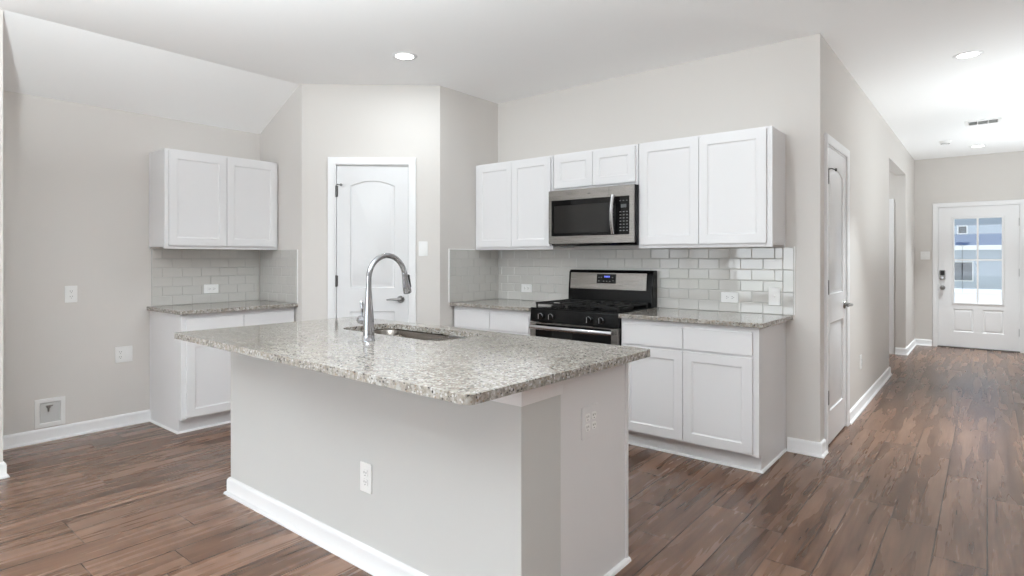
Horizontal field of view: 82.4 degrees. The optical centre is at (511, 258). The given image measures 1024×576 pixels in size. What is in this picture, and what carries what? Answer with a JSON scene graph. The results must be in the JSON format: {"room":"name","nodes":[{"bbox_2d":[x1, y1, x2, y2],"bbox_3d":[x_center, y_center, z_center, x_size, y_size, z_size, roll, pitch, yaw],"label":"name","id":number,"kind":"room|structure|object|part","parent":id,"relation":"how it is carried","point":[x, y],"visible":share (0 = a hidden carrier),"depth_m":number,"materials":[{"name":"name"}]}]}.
{"room":"kitchen","nodes":[
{"label":"kitchen","id":0,"kind":"room"},
{"bbox_2d":[0,9,2,461],"bbox_3d":[-3.357,-0.098,3.663,0.790,2.790,0.120,0,0,39],"label":"wall","id":1,"kind":"structure","parent":0,"point":[1,10],"depth_m":3.46,"materials":[{"name":"white paint"}]},
{"bbox_2d":[3,90,259,435],"bbox_3d":[-2.972,0.067,4.667,0.120,2.460,1.925,0,0,39],"label":"wall","id":2,"kind":"structure","parent":0,"point":[76,175],"depth_m":4.31,"materials":[{"name":"white paint"}]},
{"bbox_2d":[34,396,64,428],"bbox_3d":[-3.285,1.097,4.162,0.032,0.200,0.176,0,0,39],"label":"water supply box","id":3,"kind":"object","parent":2,"relation":"attached to","point":[48,412],"visible":1,"depth_m":4.16,"materials":[{"name":"white plastic"}]},
{"bbox_3d":[-3.296,1.097,4.171,0.002,0.148,0.124,0,0,39],"label":"recess panel","id":4,"kind":"part","parent":3,"relation":"part of","materials":[{"name":"grey plastic"}]},
{"bbox_2d":[65,286,76,302],"bbox_3d":[-3.216,0.261,4.265,0.008,0.122,0.076,0,0,39],"label":"outlet","id":5,"kind":"object","parent":2,"relation":"attached to","point":[70,291],"visible":1,"depth_m":4.26,"materials":[{"name":"white plastic"}]},
{"bbox_2d":[0,409,150,478],"bbox_3d":[-4.640,1.251,1.967,0.697,0.092,6.400,0,0,39],"label":"baseboard","id":6,"kind":"structure","parent":2,"relation":"attached to","point":[26,438],"depth_m":4.25,"materials":[{"name":"white paint"}]},
{"bbox_2d":[115,346,132,362],"bbox_3d":[-3.003,0.742,4.525,0.010,0.122,0.118,0,0,39],"label":"outlet plate","id":7,"kind":"object","parent":2,"relation":"attached to","point":[124,353],"visible":1,"depth_m":4.52,"materials":[{"name":"white plastic"}]},
{"bbox_2d":[151,249,258,305],"bbox_3d":[-2.602,0.154,5.021,0.008,0.457,0.891,0,0,39],"label":"backsplash","id":8,"kind":"structure","parent":2,"relation":"attached to","point":[178,276],"depth_m":4.97,"materials":[{"name":"grey tile"}]},
{"bbox_2d":[204,284,217,293],"bbox_3d":[-2.586,0.262,5.027,0.008,0.076,0.122,0,0,39],"label":"outlet","id":9,"kind":"object","parent":8,"relation":"attached to","point":[210,288],"visible":1,"depth_m":5.03,"materials":[{"name":"white plastic"}]},
{"bbox_2d":[149,148,277,249],"bbox_3d":[-2.478,-0.459,4.913,0.332,0.770,0.918,0,0,39],"label":"upper cabinet","id":10,"kind":"object","parent":2,"relation":"attached to","point":[197,200],"visible":1,"depth_m":4.72,"materials":[{"name":"white paint"}]},
{"bbox_3d":[-2.492,-0.465,4.648,0.018,0.728,0.436,0,0,39],"label":"door","id":11,"kind":"part","parent":10,"relation":"part of","materials":[{"name":"white paint"}]},
{"bbox_3d":[-2.214,-0.465,4.989,0.018,0.728,0.436,0,0,39],"label":"door","id":12,"kind":"part","parent":10,"relation":"part of","materials":[{"name":"white paint"}]},
{"bbox_2d":[3,10,299,133],"bbox_3d":[-2.731,-1.328,4.433,0.790,0.490,2.105,0,0,39],"label":"ceiling","id":13,"kind":"structure","parent":0,"point":[42,58],"depth_m":4.26,"materials":[{"name":"white paint"}]},
{"bbox_2d":[260,84,301,321],"bbox_3d":[-2.058,-0.088,5.236,0.820,2.770,0.110,0,0,39],"label":"wall","id":14,"kind":"structure","parent":0,"point":[281,139],"depth_m":5.07,"materials":[{"name":"white paint"}]},
{"bbox_2d":[260,250,297,302],"bbox_3d":[-2.067,0.154,5.167,0.636,0.457,0.009,0,0,39],"label":"backsplash","id":15,"kind":"structure","parent":14,"relation":"attached to","point":[278,268],"depth_m":5.15,"materials":[{"name":"grey tile"}]},
{"bbox_3d":[-1.823,0.154,4.968,0.007,0.457,0.009,0,0,39],"label":"edge trim","id":16,"kind":"part","parent":15,"relation":"part of","materials":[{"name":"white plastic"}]},
{"bbox_2d":[302,84,439,325],"bbox_3d":[-1.197,-0.088,5.019,1.162,2.770,0.120,0,0,-2],"label":"wall","id":17,"kind":"structure","parent":0,"point":[339,120],"depth_m":4.96,"materials":[{"name":"white paint"}]},
{"bbox_2d":[328,157,415,322],"bbox_3d":[-1.187,0.221,4.995,0.740,2.152,0.170,0,0,-2],"label":"door","id":18,"kind":"structure","parent":17,"relation":"in","point":[372,200],"depth_m":4.97,"materials":[{"name":"white paint"}]},
{"bbox_3d":[-0.987,0.347,4.949,0.145,0.064,0.062,0,0,-2],"label":"lever handle","id":19,"kind":"part","parent":18,"relation":"part of","materials":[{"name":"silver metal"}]},
{"bbox_2d":[419,241,427,255],"bbox_3d":[-0.755,-0.082,4.969,0.076,0.125,0.017,0,0,-2],"label":"light switch","id":20,"kind":"object","parent":17,"relation":"attached to","point":[423,245],"visible":1,"depth_m":4.97,"materials":[{"name":"white plastic"}]},
{"bbox_2d":[440,86,497,326],"bbox_3d":[-0.411,-0.088,5.321,0.110,2.770,0.780,0,0,39],"label":"wall","id":21,"kind":"structure","parent":0,"point":[468,123],"depth_m":5.16,"materials":[{"name":"white paint"}]},
{"bbox_2d":[448,249,497,302],"bbox_3d":[-0.342,0.149,5.311,0.010,0.467,0.651,0,0,39],"label":"backsplash","id":22,"kind":"structure","parent":21,"relation":"attached to","point":[472,273],"depth_m":5.29,"materials":[{"name":"grey tile"}]},
{"bbox_3d":[-0.443,0.149,5.186,0.009,0.467,0.330,0,0,39],"label":"edge trim","id":23,"kind":"part","parent":22,"relation":"part of","materials":[{"name":"white tile"}]},
{"bbox_2d":[0,345,1023,575],"bbox_3d":[0.603,1.357,3.279,9.200,0.120,15.650,0,0,39],"label":"floor","id":24,"kind":"structure","parent":0,"point":[928,478],"depth_m":3.12,"materials":[{"name":"brown wood"}]},
{"bbox_2d":[149,307,293,433],"bbox_3d":[-2.370,0.855,4.818,0.618,0.884,0.913,0,0,39],"label":"base cabinet","id":25,"kind":"object","parent":24,"relation":"on","point":[190,383],"visible":0.44,"depth_m":4.45,"materials":[{"name":"white paint"}]},
{"bbox_3d":[-2.395,1.290,4.838,0.554,0.013,0.913,0,0,39],"label":"shoe moulding","id":26,"kind":"part","parent":25,"relation":"part of","materials":[{"name":"white paint"}]},
{"bbox_3d":[-2.265,0.888,4.472,0.018,0.577,0.424,0,0,39],"label":"door","id":27,"kind":"part","parent":25,"relation":"part of","materials":[{"name":"white paint"}]},
{"bbox_3d":[-2.266,0.516,4.473,0.018,0.139,0.424,0,0,39],"label":"drawer","id":28,"kind":"part","parent":25,"relation":"part of","materials":[{"name":"white paint"}]},
{"bbox_2d":[147,300,297,314],"bbox_3d":[-2.361,0.398,4.809,0.647,0.030,0.934,0,0,39],"label":"countertop","id":29,"kind":"structure","parent":25,"relation":"on","point":[201,308],"depth_m":4.65,"materials":[{"name":"stone"}]},
{"bbox_3d":[-1.996,0.516,4.806,0.018,0.139,0.424,0,0,39],"label":"drawer","id":30,"kind":"part","parent":25,"relation":"part of","materials":[{"name":"white paint"}]},
{"bbox_2d":[223,335,630,575],"bbox_3d":[-0.530,0.855,2.864,2.095,0.884,0.786,0,0,39],"label":"kitchen island","id":31,"kind":"object","parent":24,"relation":"on","point":[510,485],"visible":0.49,"depth_m":2.31,"materials":[{"name":"grey paint"}]},
{"bbox_3d":[-0.696,1.251,2.660,2.094,0.092,0.259,0,0,39],"label":"baseboard","id":32,"kind":"part","parent":31,"relation":"part of","materials":[{"name":"white paint"}]},
{"bbox_2d":[360,461,371,493],"bbox_3d":[-0.614,0.921,2.456,0.076,0.124,0.008,0,0,39],"label":"outlet","id":33,"kind":"object","parent":31,"relation":"attached to","point":[365,468],"visible":1,"depth_m":2.45,"materials":[{"name":"white plastic"}]},
{"bbox_2d":[363,478,367,485],"bbox_3d":[-0.616,0.941,2.454,0.034,0.029,0.004,0,0,39],"label":"socket","id":34,"kind":"object","parent":33,"relation":"attached to","point":[365,480],"depth_m":2.45,"materials":[{"name":"white plastic"}]},
{"bbox_2d":[363,469,367,476],"bbox_3d":[-0.616,0.901,2.454,0.034,0.029,0.004,0,0,39],"label":"socket","id":35,"kind":"object","parent":33,"relation":"attached to","point":[365,471],"depth_m":2.45,"materials":[{"name":"white plastic"}]},
{"bbox_2d":[174,317,649,404],"bbox_3d":[-0.579,0.398,2.743,2.165,0.030,1.150,0,0,39],"label":"island countertop","id":36,"kind":"structure","parent":31,"relation":"on","point":[483,366],"depth_m":2.35,"materials":[{"name":"stone"}]},
{"bbox_2d":[356,253,410,341],"bbox_3d":[-0.610,0.179,2.806,0.102,0.408,0.282,0,0,39],"label":"kitchen faucet","id":37,"kind":"object","parent":36,"relation":"on","point":[367,319],"visible":1,"depth_m":2.70,"materials":[{"name":"silver metal"}]},
{"bbox_3d":[-0.695,0.254,2.733,0.062,0.109,0.042,0,0,39],"label":"handle","id":38,"kind":"part","parent":37,"relation":"part of","materials":[{"name":"silver metal"}]},
{"bbox_2d":[361,329,459,340],"bbox_3d":[-0.536,0.513,3.076,0.822,0.199,0.387,0,0,39],"label":"sink","id":39,"kind":"object","parent":36,"relation":"in","point":[392,332],"visible":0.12,"depth_m":3.31,"materials":[{"name":"silver metal"}]},
{"bbox_3d":[-0.315,0.498,2.885,0.237,0.169,0.340,0,0,39],"label":"bowl","id":40,"kind":"part","parent":39,"relation":"part of","materials":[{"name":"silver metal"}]},
{"bbox_3d":[-0.695,0.452,2.662,2.095,0.077,0.264,0,0,39],"label":"cap moulding","id":41,"kind":"part","parent":31,"relation":"part of","materials":[{"name":"white paint"}]},
{"bbox_3d":[-0.299,0.855,3.146,2.044,0.884,0.018,0,0,39],"label":"frame","id":42,"kind":"part","parent":31,"relation":"part of","materials":[{"name":"white paint"}]},
{"bbox_2d":[581,403,597,440],"bbox_3d":[0.303,0.632,2.269,0.008,0.124,0.118,0,0,39],"label":"outlet plate","id":43,"kind":"object","parent":31,"relation":"attached to","point":[589,414],"visible":1,"depth_m":2.26,"materials":[{"name":"white paint"}]},
{"bbox_2d":[585,423,589,431],"bbox_3d":[0.291,0.651,2.249,0.004,0.029,0.034,0,0,39],"label":"socket","id":44,"kind":"object","parent":43,"relation":"attached to","point":[587,425],"depth_m":2.25,"materials":[{"name":"white plastic"}]},
{"bbox_2d":[585,413,589,421],"bbox_3d":[0.291,0.613,2.249,0.004,0.029,0.034,0,0,39],"label":"socket","id":45,"kind":"object","parent":43,"relation":"attached to","point":[587,415],"depth_m":2.25,"materials":[{"name":"white plastic"}]},
{"bbox_2d":[591,421,595,428],"bbox_3d":[0.320,0.651,2.285,0.004,0.029,0.034,0,0,39],"label":"socket","id":46,"kind":"object","parent":43,"relation":"attached to","point":[593,423],"depth_m":2.28,"materials":[{"name":"white plastic"}]},
{"bbox_2d":[591,411,595,418],"bbox_3d":[0.320,0.613,2.285,0.004,0.029,0.034,0,0,39],"label":"socket","id":47,"kind":"object","parent":43,"relation":"attached to","point":[593,413],"depth_m":2.28,"materials":[{"name":"white plastic"}]},
{"bbox_3d":[0.344,1.288,2.312,0.018,0.018,0.511,0,0,39],"label":"shoe moulding","id":48,"kind":"part","parent":31,"relation":"part of","materials":[{"name":"white paint"}]},
{"bbox_2d":[454,306,531,335],"bbox_3d":[0.008,0.855,5.055,0.845,0.884,0.618,0,0,39],"label":"base cabinet","id":49,"kind":"object","parent":24,"relation":"on","point":[495,320],"visible":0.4,"depth_m":4.80,"materials":[{"name":"white paint"}]},
{"bbox_3d":[-0.338,0.516,4.953,0.402,0.139,0.018,0,0,39],"label":"drawer","id":50,"kind":"part","parent":49,"relation":"part of","materials":[{"name":"white paint"}]},
{"bbox_2d":[450,299,559,311],"bbox_3d":[-0.003,0.398,5.050,0.862,0.030,0.644,0,0,39],"label":"countertop","id":51,"kind":"structure","parent":49,"relation":"on","point":[502,304],"depth_m":4.95,"materials":[{"name":"stone"}]},
{"bbox_3d":[-0.022,0.516,4.696,0.402,0.139,0.018,0,0,39],"label":"drawer","id":52,"kind":"part","parent":49,"relation":"part of","materials":[{"name":"white paint"}]},
{"bbox_2d":[529,269,656,345],"bbox_3d":[0.612,0.696,4.506,0.768,1.203,0.691,0,0,39],"label":"gas range","id":53,"kind":"object","parent":24,"relation":"on","point":[596,298],"visible":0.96,"depth_m":4.47,"materials":[{"name":"black metal"}]},
{"bbox_3d":[0.415,0.522,4.264,0.710,0.034,0.067,0,0,39],"label":"oven handle","id":54,"kind":"part","parent":53,"relation":"part of","materials":[{"name":"silver metal"}]},
{"bbox_3d":[0.448,0.763,4.304,0.658,0.527,0.032,0,0,39],"label":"oven glass","id":55,"kind":"part","parent":53,"relation":"part of","materials":[{"name":"black glass"}]},
{"bbox_3d":[0.449,0.786,4.305,0.762,0.591,0.044,0,0,39],"label":"oven door","id":56,"kind":"part","parent":53,"relation":"part of","materials":[{"name":"silver metal"}]},
{"bbox_3d":[0.451,0.434,4.308,0.768,0.101,0.042,0,0,39],"label":"control panel","id":57,"kind":"part","parent":53,"relation":"part of","materials":[{"name":"black metal"}]},
{"bbox_3d":[0.545,0.440,4.187,0.052,0.052,0.030,0,0,39],"label":"knob","id":58,"kind":"part","parent":53,"relation":"part of","materials":[{"name":"black ceramic"}]},
{"bbox_2d":[531,304,652,313],"bbox_3d":[0.616,0.386,4.510,0.768,0.019,0.540,0,0,39],"label":"cooktop","id":59,"kind":"object","parent":53,"relation":"in","point":[550,308],"depth_m":4.38,"materials":[{"name":"black metal"}]},
{"bbox_3d":[0.767,0.184,4.717,0.694,0.134,0.023,0,0,39],"label":"backguard panel","id":60,"kind":"part","parent":53,"relation":"part of","materials":[{"name":"silver metal"}]},
{"bbox_3d":[0.718,0.365,4.272,0.128,0.021,0.127,0,0,39],"label":"burner","id":61,"kind":"part","parent":53,"relation":"part of","materials":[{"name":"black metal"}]},
{"bbox_2d":[622,318,786,473],"bbox_3d":[1.305,0.855,4.001,0.928,0.884,0.618,0,0,39],"label":"base cabinet","id":62,"kind":"object","parent":24,"relation":"on","point":[716,394],"visible":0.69,"depth_m":3.72,"materials":[{"name":"white paint"}]},
{"bbox_3d":[0.937,0.888,3.914,0.430,0.577,0.018,0,0,39],"label":"door","id":63,"kind":"part","parent":62,"relation":"part of","materials":[{"name":"white paint"}]},
{"bbox_3d":[0.938,0.516,3.916,0.430,0.139,0.018,0,0,39],"label":"drawer","id":64,"kind":"part","parent":62,"relation":"part of","materials":[{"name":"white paint"}]},
{"bbox_2d":[618,308,792,327],"bbox_3d":[1.311,0.398,3.982,0.965,0.030,0.644,0,0,39],"label":"countertop","id":65,"kind":"structure","parent":62,"relation":"on","point":[737,319],"depth_m":3.85,"materials":[{"name":"stone"}]},
{"bbox_3d":[1.325,1.290,4.026,0.928,0.013,0.554,0,0,39],"label":"shoe moulding","id":66,"kind":"part","parent":62,"relation":"part of","materials":[{"name":"white paint"}]},
{"bbox_3d":[1.275,0.516,3.642,0.430,0.139,0.018,0,0,39],"label":"drawer","id":67,"kind":"part","parent":62,"relation":"part of","materials":[{"name":"white paint"}]},
{"bbox_3d":[1.274,0.888,3.640,0.430,0.577,0.018,0,0,39],"label":"door","id":68,"kind":"part","parent":62,"relation":"part of","materials":[{"name":"white paint"}]},
{"bbox_2d":[0,0,1023,159],"bbox_3d":[1.318,-1.523,2.827,7.520,0.100,15.550,0,0,39],"label":"ceiling","id":69,"kind":"structure","parent":0,"point":[900,53],"depth_m":3.95,"materials":[{"name":"white paint"}]},
{"bbox_2d":[392,52,416,60],"bbox_3d":[-0.781,-1.470,4.256,0.182,0.006,0.182,0,0,39],"label":"recessed light","id":70,"kind":"object","parent":69,"relation":"in","point":[406,56],"visible":1,"depth_m":4.25,"materials":[{"name":"white paint"}]},
{"bbox_2d":[939,140,951,144],"bbox_3d":[5.453,-1.456,7.359,0.136,0.035,0.136,0,0,39],"label":"smoke detector","id":71,"kind":"object","parent":69,"relation":"attached to","point":[945,142],"visible":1,"depth_m":7.32,"materials":[{"name":"white plastic"}]},
{"bbox_2d":[952,50,983,58],"bbox_3d":[3.297,-1.470,4.228,0.182,0.006,0.182,0,0,39],"label":"recessed light","id":72,"kind":"object","parent":69,"relation":"in","point":[968,54],"visible":1,"depth_m":4.21,"materials":[{"name":"white paint"}]},
{"bbox_2d":[969,145,986,147],"bbox_3d":[6.108,-1.470,7.664,0.182,0.006,0.182,0,0,39],"label":"recessed light","id":73,"kind":"object","parent":69,"relation":"in","point":[973,146],"visible":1,"depth_m":7.67,"materials":[{"name":"white paint"}]},
{"bbox_2d":[965,117,1001,125],"bbox_3d":[5.075,-1.468,6.300,0.310,0.010,0.260,0,0,39],"label":"ceiling vent","id":74,"kind":"object","parent":69,"relation":"in","point":[992,120],"visible":1,"depth_m":6.27,"materials":[{"name":"white plastic"}]},
{"bbox_2d":[498,33,823,448],"bbox_3d":[0.936,-0.088,4.780,2.882,2.770,0.120,0,0,39],"label":"wall","id":75,"kind":"structure","parent":0,"point":[780,85],"depth_m":4.10,"materials":[{"name":"white paint"}]},
{"bbox_2d":[476,155,573,249],"bbox_3d":[0.096,-0.459,5.169,0.860,0.770,0.332,0,0,39],"label":"upper cabinet","id":76,"kind":"object","parent":75,"relation":"attached to","point":[512,197],"visible":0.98,"depth_m":5.02,"materials":[{"name":"white paint"}]},
{"bbox_3d":[-0.154,-0.465,5.171,0.402,0.728,0.018,0,0,39],"label":"door","id":77,"kind":"part","parent":76,"relation":"part of","materials":[{"name":"white paint"}]},
{"bbox_3d":[0.161,-0.465,4.915,0.402,0.728,0.018,0,0,39],"label":"door","id":78,"kind":"part","parent":76,"relation":"part of","materials":[{"name":"white paint"}]},
{"bbox_2d":[554,144,638,190],"bbox_3d":[0.728,-0.694,4.656,0.760,0.300,0.332,0,0,39],"label":"upper cabinet","id":79,"kind":"object","parent":75,"relation":"attached to","point":[612,166],"visible":0.79,"depth_m":4.50,"materials":[{"name":"white paint"}]},
{"bbox_3d":[0.488,-0.697,4.649,0.360,0.264,0.018,0,0,39],"label":"door","id":80,"kind":"part","parent":79,"relation":"part of","materials":[{"name":"white paint"}]},
{"bbox_2d":[549,184,638,245],"bbox_3d":[0.682,-0.321,4.596,0.758,0.442,0.463,0,0,39],"label":"microwave","id":81,"kind":"object","parent":79,"relation":"attached to","point":[607,215],"visible":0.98,"depth_m":4.44,"materials":[{"name":"silver metal"}]},
{"bbox_3d":[0.555,-0.318,4.518,0.597,0.282,0.024,0,0,39],"label":"door","id":82,"kind":"part","parent":81,"relation":"part of","materials":[{"name":"black glass"}]},
{"bbox_3d":[0.739,-0.324,4.302,0.030,0.293,0.080,0,0,39],"label":"door handle","id":83,"kind":"part","parent":81,"relation":"part of","materials":[{"name":"silver metal"}]},
{"bbox_3d":[0.825,-0.318,4.299,0.091,0.282,0.023,0,0,39],"label":"control panel","id":84,"kind":"part","parent":81,"relation":"part of","materials":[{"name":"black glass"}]},
{"bbox_3d":[0.770,-0.697,4.420,0.360,0.264,0.018,0,0,39],"label":"door","id":85,"kind":"part","parent":79,"relation":"part of","materials":[{"name":"white paint"}]},
{"bbox_2d":[498,246,794,314],"bbox_3d":[0.883,0.151,4.740,2.613,0.463,0.009,0,0,39],"label":"backsplash","id":86,"kind":"structure","parent":75,"relation":"attached to","point":[687,278],"depth_m":4.40,"materials":[{"name":"grey tile"}]},
{"bbox_2d":[521,284,531,291],"bbox_3d":[0.132,0.273,5.340,0.118,0.074,0.008,0,0,39],"label":"outlet","id":87,"kind":"object","parent":86,"relation":"attached to","point":[524,287],"visible":1,"depth_m":5.34,"materials":[{"name":"white plastic"}]},
{"bbox_2d":[721,292,737,302],"bbox_3d":[1.556,0.279,4.182,0.122,0.074,0.008,0,0,39],"label":"outlet","id":88,"kind":"object","parent":86,"relation":"attached to","point":[731,297],"visible":1,"depth_m":4.18,"materials":[{"name":"white plastic"}]},
{"bbox_2d":[768,287,779,305],"bbox_3d":[1.788,0.260,3.988,0.076,0.122,0.017,0,0,39],"label":"light switch","id":89,"kind":"object","parent":86,"relation":"attached to","point":[773,293],"visible":1,"depth_m":3.99,"materials":[{"name":"white plastic"}]},
{"bbox_3d":[1.894,0.151,3.919,0.008,0.463,0.009,0,0,39],"label":"edge trim","id":90,"kind":"part","parent":86,"relation":"part of","materials":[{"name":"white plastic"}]},
{"bbox_2d":[639,126,784,247],"bbox_3d":[1.386,-0.459,4.121,0.929,0.770,0.332,0,0,39],"label":"upper cabinet","id":91,"kind":"object","parent":75,"relation":"attached to","point":[723,189],"visible":1,"depth_m":3.94,"materials":[{"name":"white paint"}]},
{"bbox_3d":[1.110,-0.465,4.143,0.436,0.728,0.018,0,0,39],"label":"door","id":92,"kind":"part","parent":91,"relation":"part of","materials":[{"name":"white paint"}]},
{"bbox_3d":[1.452,-0.465,3.865,0.436,0.728,0.018,0,0,39],"label":"door","id":93,"kind":"part","parent":91,"relation":"part of","materials":[{"name":"white paint"}]},
{"bbox_2d":[787,437,827,458],"bbox_3d":[1.978,1.251,3.914,0.225,0.092,0.143,0,0,39],"label":"baseboard","id":94,"kind":"structure","parent":75,"relation":"attached to","point":[795,445],"depth_m":3.87,"materials":[{"name":"white paint"}]},
{"bbox_2d":[824,39,913,408],"bbox_3d":[4.023,-0.088,6.389,0.120,2.770,6.270,0,0,39],"label":"wall","id":95,"kind":"structure","parent":0,"point":[850,117],"depth_m":5.43,"materials":[{"name":"white paint"}]},
{"bbox_2d":[824,133,852,450],"bbox_3d":[2.333,0.229,4.261,0.182,2.137,0.829,0,0,39],"label":"door","id":96,"kind":"structure","parent":95,"relation":"in","point":[837,304],"depth_m":4.24,"materials":[{"name":"white paint"}]},
{"bbox_3d":[2.532,0.352,4.410,0.062,0.064,0.145,0,0,39],"label":"lever handle","id":97,"kind":"part","parent":96,"relation":"part of","materials":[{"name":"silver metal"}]},
{"bbox_2d":[850,367,891,424],"bbox_3d":[3.386,1.251,5.584,0.147,0.092,2.537,0,0,39],"label":"baseboard","id":98,"kind":"structure","parent":95,"relation":"attached to","point":[855,411],"depth_m":5.29,"materials":[{"name":"white paint"}]},
{"bbox_2d":[895,339,931,355],"bbox_3d":[5.691,1.251,8.269,0.217,0.092,1.273,0,0,45],"label":"baseboard","id":99,"kind":"structure","parent":95,"relation":"attached to","point":[924,342],"depth_m":8.36,"materials":[{"name":"white paint"}]},
{"bbox_2d":[889,170,894,201],"bbox_3d":[4.356,-0.088,8.663,2.232,2.770,0.120,0,0,39],"label":"wall","id":100,"kind":"structure","parent":0,"point":[891,175],"depth_m":7.94,"materials":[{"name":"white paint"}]},
{"bbox_2d":[889,199,893,353],"bbox_3d":[4.793,0.245,8.295,1.061,2.103,0.139,0,0,39],"label":"door","id":101,"kind":"structure","parent":100,"relation":"in","point":[891,201],"depth_m":7.92,"materials":[{"name":"white paint"}]},
{"bbox_2d":[894,202,894,353],"bbox_3d":[5.197,0.262,7.979,0.070,2.070,0.120,0,0,39],"label":"wall","id":102,"kind":"structure","parent":0,"point":[894,202],"depth_m":7.92,"materials":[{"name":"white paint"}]},
{"bbox_2d":[914,151,1023,339],"bbox_3d":[6.755,-0.088,8.285,1.968,2.770,0.120,0,0,39],"label":"wall","id":103,"kind":"structure","parent":0,"point":[994,176],"depth_m":8.55,"materials":[{"name":"white paint"}]},
{"bbox_2d":[921,251,929,259],"bbox_3d":[6.146,-0.043,8.696,0.116,0.122,0.010,0,0,39],"label":"light switch","id":104,"kind":"object","parent":103,"relation":"attached to","point":[925,255],"visible":1,"depth_m":8.69,"materials":[{"name":"white plastic"}]},
{"bbox_2d":[932,199,1023,352],"bbox_3d":[6.644,0.243,8.347,1.036,2.107,0.165,0,0,39],"label":"door","id":105,"kind":"structure","parent":103,"relation":"in","point":[965,325],"depth_m":8.33,"materials":[{"name":"white paint"}]},
{"label":"outside","id":106,"kind":"structure","parent":0,"visible":0},
{"bbox_3d":[6.307,1.497,7.760,80.000,0.100,100.000,0,0,39],"label":"ground","id":107,"kind":"structure","parent":106,"visible":0},
{"bbox_2d":[955,218,1001,288],"bbox_3d":[22.530,-2.403,27.719,16.800,7.600,7.560,0,0,39],"label":"house","id":108,"kind":"structure","parent":107,"relation":"on","point":[990,229],"depth_m":25.66,"materials":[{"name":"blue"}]},
{"bbox_3d":[20.136,-1.273,26.137,0.280,0.300,0.025,0,0,39],"label":"pane","id":109,"kind":"part","parent":108,"relation":"part of","materials":[{"name":"clear glass"}]},
{"bbox_3d":[20.116,0.577,26.153,0.730,0.800,0.025,0,0,39],"label":"pane","id":110,"kind":"part","parent":108,"relation":"part of","materials":[{"name":"clear glass"}]},
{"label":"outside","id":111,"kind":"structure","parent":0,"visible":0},
{"bbox_2d":[955,288,1001,303],"bbox_3d":[13.461,1.382,16.958,6.500,0.130,21.500,0,0,39],"label":"driveway","id":112,"kind":"structure","parent":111,"point":[961,294],"depth_m":20.73,"materials":[{"name":"white concrete"}]}
]}

